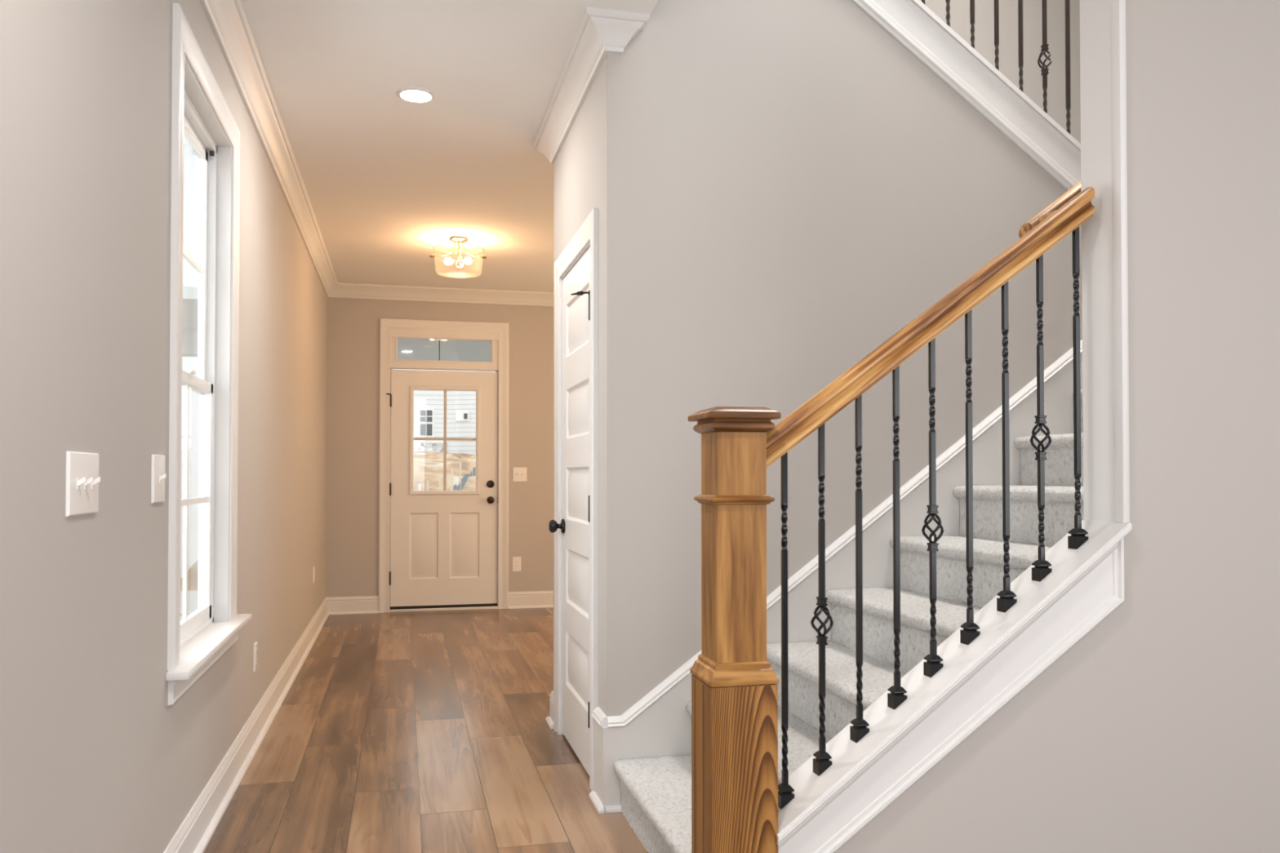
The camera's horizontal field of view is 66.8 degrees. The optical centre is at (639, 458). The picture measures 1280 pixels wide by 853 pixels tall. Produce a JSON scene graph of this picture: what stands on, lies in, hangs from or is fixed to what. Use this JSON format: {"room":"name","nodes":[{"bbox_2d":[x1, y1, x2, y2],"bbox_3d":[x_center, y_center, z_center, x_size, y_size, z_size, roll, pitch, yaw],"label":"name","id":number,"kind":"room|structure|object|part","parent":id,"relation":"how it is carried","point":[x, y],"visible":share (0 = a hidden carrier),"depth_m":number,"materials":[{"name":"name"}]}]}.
{"room":"entrance hallway","nodes":[
{"label":"entrance hallway","id":0,"kind":"room"},
{"bbox_2d":[0,0,327,852],"bbox_3d":[-1.185,-0.232,2.026,0.100,2.843,12.690,0,-1,-14],"label":"wall","id":1,"kind":"structure","parent":0,"point":[95,757],"depth_m":2.14,"materials":[{"name":"grey paint"}]},
{"bbox_2d":[65,451,101,516],"bbox_3d":[-1.103,0.050,1.939,0.021,0.124,0.185,0,-1,-14],"label":"light switch","id":2,"kind":"object","parent":1,"relation":"attached to","point":[82,478],"visible":1,"depth_m":1.92,"materials":[{"name":"white plastic"}]},
{"bbox_2d":[151,454,166,502],"bbox_3d":[-1.247,0.052,2.533,0.021,0.124,0.120,0,-1,-14],"label":"light switch","id":3,"kind":"object","parent":1,"relation":"attached to","point":[158,475],"visible":1,"depth_m":2.51,"materials":[{"name":"white plastic"}]},
{"bbox_2d":[165,3,252,705],"bbox_3d":[-1.438,-0.282,3.189,0.157,1.930,1.143,0,-1,-14],"label":"window","id":4,"kind":"structure","parent":1,"relation":"in","point":[201,113],"depth_m":3.47,"materials":[{"name":"white paint"}]},
{"bbox_3d":[-1.489,-0.679,3.143,0.022,0.881,0.776,0,-1,-14],"label":"sash","id":5,"kind":"part","parent":4,"relation":"part of","materials":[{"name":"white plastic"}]},
{"bbox_3d":[-1.466,0.146,3.135,0.022,0.845,0.776,0,-1,-14],"label":"sash","id":6,"kind":"part","parent":4,"relation":"part of","materials":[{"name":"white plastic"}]},
{"bbox_3d":[-1.476,-0.281,3.140,0.050,1.736,0.820,0,-1,-14],"label":"frame","id":7,"kind":"part","parent":4,"relation":"part of","materials":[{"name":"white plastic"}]},
{"bbox_3d":[-1.438,0.599,3.174,0.157,0.024,1.143,0,-1,-14],"label":"sill","id":8,"kind":"part","parent":4,"relation":"part of","materials":[{"name":"white paint"}]},
{"bbox_2d":[253,641,257,671],"bbox_3d":[-1.666,0.859,4.212,0.009,0.118,0.075,0,-1,-14],"label":"wall outlet","id":9,"kind":"object","parent":1,"relation":"attached to","point":[255,653],"visible":1,"depth_m":4.18,"materials":[{"name":"white plastic"}]},
{"bbox_2d":[163,595,378,852],"bbox_3d":[-0.914,1.119,2.003,0.427,0.141,12.560,0,-1,-14],"label":"baseboard","id":10,"kind":"structure","parent":1,"relation":"attached to","point":[193,835],"depth_m":3.92,"materials":[{"name":"white paint"}]},
{"bbox_2d":[313,566,315,582],"bbox_3d":[-2.338,0.833,6.972,0.009,0.116,0.072,0,-1,-14],"label":"wall outlet","id":11,"kind":"object","parent":1,"relation":"attached to","point":[313,566],"visible":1,"depth_m":6.95,"materials":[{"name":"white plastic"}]},
{"bbox_2d":[200,0,649,306],"bbox_3d":[0.639,-1.492,2.425,3.623,0.108,12.560,0,-1,-14],"label":"crown molding","id":12,"kind":"structure","parent":1,"relation":"attached to","point":[228,20],"depth_m":4.09,"materials":[{"name":"white paint"}]},
{"bbox_2d":[203,607,648,852],"bbox_3d":[1.258,1.224,2.541,4.943,0.050,12.580,0,-1,-14],"label":"floor","id":13,"kind":"structure","parent":0,"point":[408,731],"depth_m":4.01,"materials":[{"name":"brown wood"}]},
{"bbox_2d":[613,389,1083,852],"bbox_3d":[1.306,0.282,3.216,2.656,1.884,0.940,0,-1,-14],"label":"staircase","id":14,"kind":"structure","parent":13,"relation":"on","point":[655,795],"depth_m":3.16,"materials":[{"name":"beige carpet"}]},
{"bbox_2d":[688,186,1094,852],"bbox_3d":[0.683,0.227,2.496,1.114,1.941,0.179,0,-1,-14],"label":"stair railing","id":15,"kind":"object","parent":13,"relation":"on","point":[737,795],"visible":1,"depth_m":2.42,"materials":[{"name":"brown wood"}]},
{"bbox_3d":[0.229,0.235,2.385,0.125,0.602,0.125,0,-1,-14],"label":"newel post","id":16,"kind":"part","parent":15,"relation":"part of","materials":[{"name":"brown wood"}]},
{"bbox_3d":[0.229,0.101,2.388,0.156,0.023,0.156,0,-1,-14],"label":"ring molding","id":17,"kind":"part","parent":15,"relation":"part of","materials":[{"name":"brown wood"}]},
{"bbox_3d":[0.229,-0.079,2.391,0.158,0.034,0.158,0,-1,-14],"label":"cap molding","id":18,"kind":"part","parent":15,"relation":"part of","materials":[{"name":"brown wood"}]},
{"bbox_3d":[0.229,0.512,2.381,0.171,0.051,0.171,0,-1,-14],"label":"molding","id":19,"kind":"part","parent":15,"relation":"part of","materials":[{"name":"brown wood"}]},
{"bbox_2d":[810,605,833,636],"bbox_3d":[0.459,0.409,2.450,0.051,0.084,0.051,-1,-1,36],"label":"basket","id":20,"kind":"object","parent":15,"relation":"on","point":[824,609],"depth_m":2.44,"materials":[{"name":"black metal"}]},
{"bbox_3d":[0.753,-0.350,2.534,0.964,0.786,0.063,0,-1,-14],"label":"handrail","id":21,"kind":"part","parent":15,"relation":"part of","materials":[{"name":"brown wood"}]},
{"bbox_2d":[921,513,943,542],"bbox_3d":[0.761,0.181,2.527,0.051,0.084,0.051,-1,-1,36],"label":"basket","id":22,"kind":"object","parent":15,"relation":"on","point":[926,522],"depth_m":2.52,"materials":[{"name":"black metal"}]},
{"bbox_2d":[1030,423,1051,452],"bbox_3d":[1.076,-0.056,2.608,0.051,0.084,0.051,-1,-1,36],"label":"basket","id":23,"kind":"object","parent":15,"relation":"on","point":[1033,434],"depth_m":2.60,"materials":[{"name":"black metal"}]},
{"bbox_2d":[325,297,553,597],"bbox_3d":[-0.873,-0.122,8.570,3.643,2.843,0.140,0,-1,-14],"label":"wall","id":24,"kind":"structure","parent":0,"point":[353,339],"depth_m":8.18,"materials":[{"name":"grey paint"}]},
{"bbox_2d":[378,318,508,613],"bbox_3d":[-1.677,0.059,8.338,1.082,2.473,0.206,0,-1,-14],"label":"door","id":25,"kind":"structure","parent":24,"relation":"in","point":[439,550],"depth_m":8.30,"materials":[{"name":"white paint"}]},
{"bbox_3d":[-1.669,-0.155,8.316,0.594,0.928,0.031,0,-1,-14],"label":"glass frame","id":26,"kind":"part","parent":25,"relation":"part of","materials":[{"name":"white paint"}]},
{"bbox_3d":[-1.283,0.358,8.360,0.064,0.064,0.072,0,-1,-14],"label":"knob","id":27,"kind":"part","parent":25,"relation":"part of","materials":[{"name":"brown metal"}]},
{"bbox_2d":[391,328,498,371],"bbox_3d":[-1.678,-0.929,8.355,0.942,0.330,0.104,0,-1,-14],"label":"window","id":28,"kind":"structure","parent":24,"relation":"in","point":[492,337],"depth_m":8.32,"materials":[{"name":"white paint"}]},
{"bbox_2d":[512,556,520,572],"bbox_3d":[-1.069,0.918,8.428,0.076,0.128,0.009,0,-1,-14],"label":"wall outlet","id":29,"kind":"object","parent":24,"relation":"attached to","point":[516,560],"visible":1,"depth_m":8.43,"materials":[{"name":"white plastic"}]},
{"bbox_2d":[512,467,526,481],"bbox_3d":[-1.044,0.139,8.441,0.122,0.124,0.021,0,-1,-14],"label":"light switch","id":30,"kind":"object","parent":24,"relation":"attached to","point":[519,474],"visible":1,"depth_m":8.44,"materials":[{"name":"white plastic"}]},
{"bbox_2d":[507,591,553,608],"bbox_3d":[-0.111,1.230,8.645,2.116,0.141,0.032,0,-1,-14],"label":"baseboard","id":31,"kind":"structure","parent":24,"relation":"attached to","point":[532,599],"depth_m":8.44,"materials":[{"name":"white paint"}]},
{"bbox_2d":[241,0,658,292],"bbox_3d":[1.222,-1.669,2.570,5.023,0.250,12.760,0,-1,-14],"label":"ceiling","id":32,"kind":"structure","parent":0,"point":[388,180],"depth_m":4.38,"materials":[{"name":"white paint"}]},
{"bbox_2d":[395,87,435,102],"bbox_3d":[-0.936,-1.516,4.061,0.162,0.006,0.162,0,-1,-14],"label":"recessed light","id":33,"kind":"object","parent":32,"relation":"in","point":[413,95],"visible":1,"depth_m":4.05,"materials":[{"name":"white paint"}]},
{"bbox_2d":[429,235,486,278],"bbox_3d":[-1.217,-1.356,6.520,0.340,0.245,0.340,-1,-1,41],"label":"flush light","id":34,"kind":"object","parent":32,"relation":"attached to","point":[456,239],"visible":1,"depth_m":6.50,"materials":[{"name":"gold metal"}]},
{"bbox_3d":[-1.383,-1.350,6.468,0.032,0.024,0.024,0,-1,-17],"label":"arm knob","id":35,"kind":"part","parent":34,"relation":"part of","materials":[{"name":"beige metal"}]},
{"bbox_3d":[-1.303,-1.400,6.494,0.141,0.110,0.009,0,-1,-17],"label":"arm","id":36,"kind":"part","parent":34,"relation":"part of","materials":[{"name":"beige metal"}]},
{"bbox_2d":[444,257,456,265],"bbox_3d":[-1.269,-1.322,6.518,0.086,0.050,0.049,0,-1,-14],"label":"bulb","id":37,"kind":"object","parent":34,"relation":"attached to","point":[447,261],"depth_m":6.50,"materials":[{"name":"white glass"}]},
{"bbox_3d":[-1.217,-1.370,6.520,0.044,0.164,0.044,0,-1,-14],"label":"stem","id":38,"kind":"part","parent":34,"relation":"part of","materials":[{"name":"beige metal"}]},
{"bbox_3d":[-1.217,-1.318,6.519,0.336,0.170,0.336,0,-1,-14],"label":"lamp shade","id":39,"kind":"part","parent":34,"relation":"part of","materials":[{"name":"clear glass"}]},
{"bbox_2d":[459,257,471,264],"bbox_3d":[-1.168,-1.323,6.502,0.082,0.050,0.066,0,-1,-14],"label":"bulb","id":40,"kind":"object","parent":34,"relation":"attached to","point":[468,260],"depth_m":6.49,"materials":[{"name":"white glass"}]},
{"bbox_3d":[-1.127,-1.400,6.511,0.141,0.110,0.009,0,-1,6],"label":"arm","id":41,"kind":"part","parent":34,"relation":"part of","materials":[{"name":"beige metal"}]},
{"bbox_2d":[553,53,607,716],"bbox_3d":[-0.205,-0.199,3.998,0.115,2.843,1.239,0,-1,-14],"label":"wall","id":42,"kind":"structure","parent":0,"point":[580,164],"depth_m":3.65,"materials":[{"name":"grey paint"}]},
{"bbox_2d":[548,208,598,791],"bbox_3d":[-0.243,0.158,3.986,0.191,2.129,0.929,0,-1,-14],"label":"door","id":43,"kind":"structure","parent":42,"relation":"in","point":[575,525],"depth_m":3.95,"materials":[{"name":"white paint"}]},
{"bbox_3d":[-0.382,0.298,4.272,0.038,0.058,0.058,0,-1,-14],"label":"knob","id":44,"kind":"part","parent":43,"relation":"part of","materials":[{"name":"black metal"}]},
{"bbox_2d":[607,0,1082,716],"bbox_3d":[1.579,-0.612,3.857,3.511,3.666,0.110,0,-1,-14],"label":"wall","id":45,"kind":"structure","parent":0,"point":[790,187],"depth_m":3.54,"materials":[{"name":"grey paint"}]},
{"bbox_2d":[589,339,1082,813],"bbox_3d":[1.537,-0.185,3.842,3.496,2.810,0.184,0,-1,-14],"label":"trim","id":46,"kind":"structure","parent":45,"relation":"attached to","point":[622,721],"depth_m":3.56,"materials":[{"name":"white paint"}]},
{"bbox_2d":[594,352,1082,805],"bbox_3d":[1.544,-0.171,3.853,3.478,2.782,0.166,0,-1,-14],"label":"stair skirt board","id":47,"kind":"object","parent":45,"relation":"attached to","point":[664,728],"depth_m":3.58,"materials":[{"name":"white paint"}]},
{"bbox_2d":[851,0,1080,191],"bbox_3d":[1.602,-1.304,3.869,3.267,2.309,0.160,0,-1,-14],"label":"trim","id":48,"kind":"structure","parent":45,"relation":"attached to","point":[923,7],"depth_m":3.73,"materials":[{"name":"white paint"}]},
{"bbox_2d":[921,0,1071,133],"bbox_3d":[1.410,-1.960,3.838,0.940,1.652,0.063,0,-1,-14],"label":"stair railing","id":49,"kind":"object","parent":48,"relation":"on","point":[1044,46],"visible":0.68,"depth_m":3.87,"materials":[{"name":"black metal"}]},
{"bbox_2d":[1037,49,1052,69],"bbox_3d":[1.618,-1.593,3.882,0.051,0.084,0.051,-1,-1,36],"label":"basket","id":50,"kind":"object","parent":49,"relation":"on","point":[1042,51],"depth_m":3.88,"materials":[{"name":"black metal"}]},
{"bbox_2d":[920,0,1080,143],"bbox_3d":[1.383,-2.161,4.972,3.377,3.600,0.080,0,-1,-14],"label":"wall","id":51,"kind":"structure","parent":0,"point":[1008,55],"depth_m":5.09,"materials":[{"name":"grey paint"}]},
{"bbox_2d":[834,0,1279,852],"bbox_3d":[1.938,-1.397,2.842,3.500,5.200,0.122,0,-1,-14],"label":"wall","id":52,"kind":"structure","parent":0,"point":[1157,731],"depth_m":2.65,"materials":[{"name":"grey paint"}]},
{"bbox_2d":[777,520,1132,852],"bbox_3d":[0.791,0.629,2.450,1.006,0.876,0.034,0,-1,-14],"label":"trim","id":53,"kind":"structure","parent":52,"relation":"attached to","point":[1099,591],"depth_m":2.46,"materials":[{"name":"white paint"}]},
{"bbox_2d":[1018,181,1080,238],"bbox_3d":[1.728,-1.092,2.885,1.285,1.020,0.134,0,-1,-14],"label":"wall handrail","id":54,"kind":"object","parent":52,"relation":"attached to","point":[1075,190],"visible":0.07,"depth_m":2.76,"materials":[{"name":"brown wood"}]},
{"bbox_2d":[1079,0,1129,522],"bbox_3d":[1.273,-1.908,2.688,0.025,4.162,0.162,0,-1,-14],"label":"trim","id":55,"kind":"structure","parent":52,"relation":"attached to","point":[1103,76],"depth_m":2.65,"materials":[{"name":"white paint"}]},
{"bbox_3d":[0.729,-0.185,4.804,2.311,2.843,0.115,0,-1,-14],"label":"wall","id":56,"kind":"structure","parent":0,"visible":0},
{"bbox_2d":[545,690,554,728],"bbox_3d":[0.032,1.163,4.616,0.944,0.141,0.171,0,-1,-14],"label":"baseboard","id":57,"kind":"structure","parent":56,"relation":"attached to","point":[549,720],"depth_m":4.51,"materials":[{"name":"white paint"}]},
{"label":"outside","id":58,"kind":"structure","parent":0,"visible":0},
{"bbox_2d":[180,590,197,620],"bbox_3d":[-1.798,1.425,9.472,6.000,0.180,2.100,0,-1,-14],"label":"floor","id":59,"kind":"structure","parent":58,"point":[192,594],"depth_m":8.98,"materials":[{"name":"grey concrete"}]},
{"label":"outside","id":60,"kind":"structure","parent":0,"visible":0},
{"bbox_2d":[180,450,475,591],"bbox_3d":[-12.210,0.752,50.129,68.000,3.193,86.000,0,-1,-14],"label":"ground","id":61,"kind":"structure","parent":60,"point":[428,465],"depth_m":30.48,"materials":[{"name":"brown soil"}]},
{"bbox_2d":[180,135,199,578],"bbox_3d":[-12.557,-4.091,27.119,7.000,12.200,38.100,0,-1,-14],"label":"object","id":62,"kind":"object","parent":61,"relation":"on","point":[191,161],"visible":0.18,"depth_m":12.24,"materials":[{"name":"white"}]},
{"bbox_2d":[418,476,440,490],"bbox_3d":[-3.763,0.725,17.015,0.809,0.822,1.980,-1,-1,31],"label":"fence","id":63,"kind":"object","parent":61,"relation":"on","point":[428,481],"visible":0.05,"depth_m":17.06,"materials":[{"name":"beige wood"}]},
{"bbox_2d":[392,368,495,454],"bbox_3d":[-14.081,-4.414,61.700,16.200,10.000,11.600,0,-1,-14],"label":"neighbor house","id":64,"kind":"structure","parent":61,"relation":"on","point":[428,405],"depth_m":58.69,"materials":[{"name":"white"}]},
{"bbox_3d":[-12.893,-2.151,58.601,0.700,1.530,0.030,0,-1,-14],"label":"pane","id":65,"kind":"part","parent":64,"relation":"part of","materials":[{"name":"grey glass"}]},
{"bbox_2d":[447,455,475,490],"bbox_3d":[-4.235,0.487,24.929,0.311,1.144,13.796,0,-1,-5],"label":"fence","id":66,"kind":"object","parent":61,"relation":"on","point":[462,482],"visible":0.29,"depth_m":19.90,"materials":[{"name":"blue wood"}]},
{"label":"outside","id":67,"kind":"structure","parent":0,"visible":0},
{"bbox_2d":[182,286,490,361],"bbox_3d":[-1.798,-1.215,9.516,6.000,0.340,2.100,0,-1,-14],"label":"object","id":68,"kind":"structure","parent":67,"point":[407,348],"depth_m":10.21,"materials":[{"name":"clear glass"}]}
]}

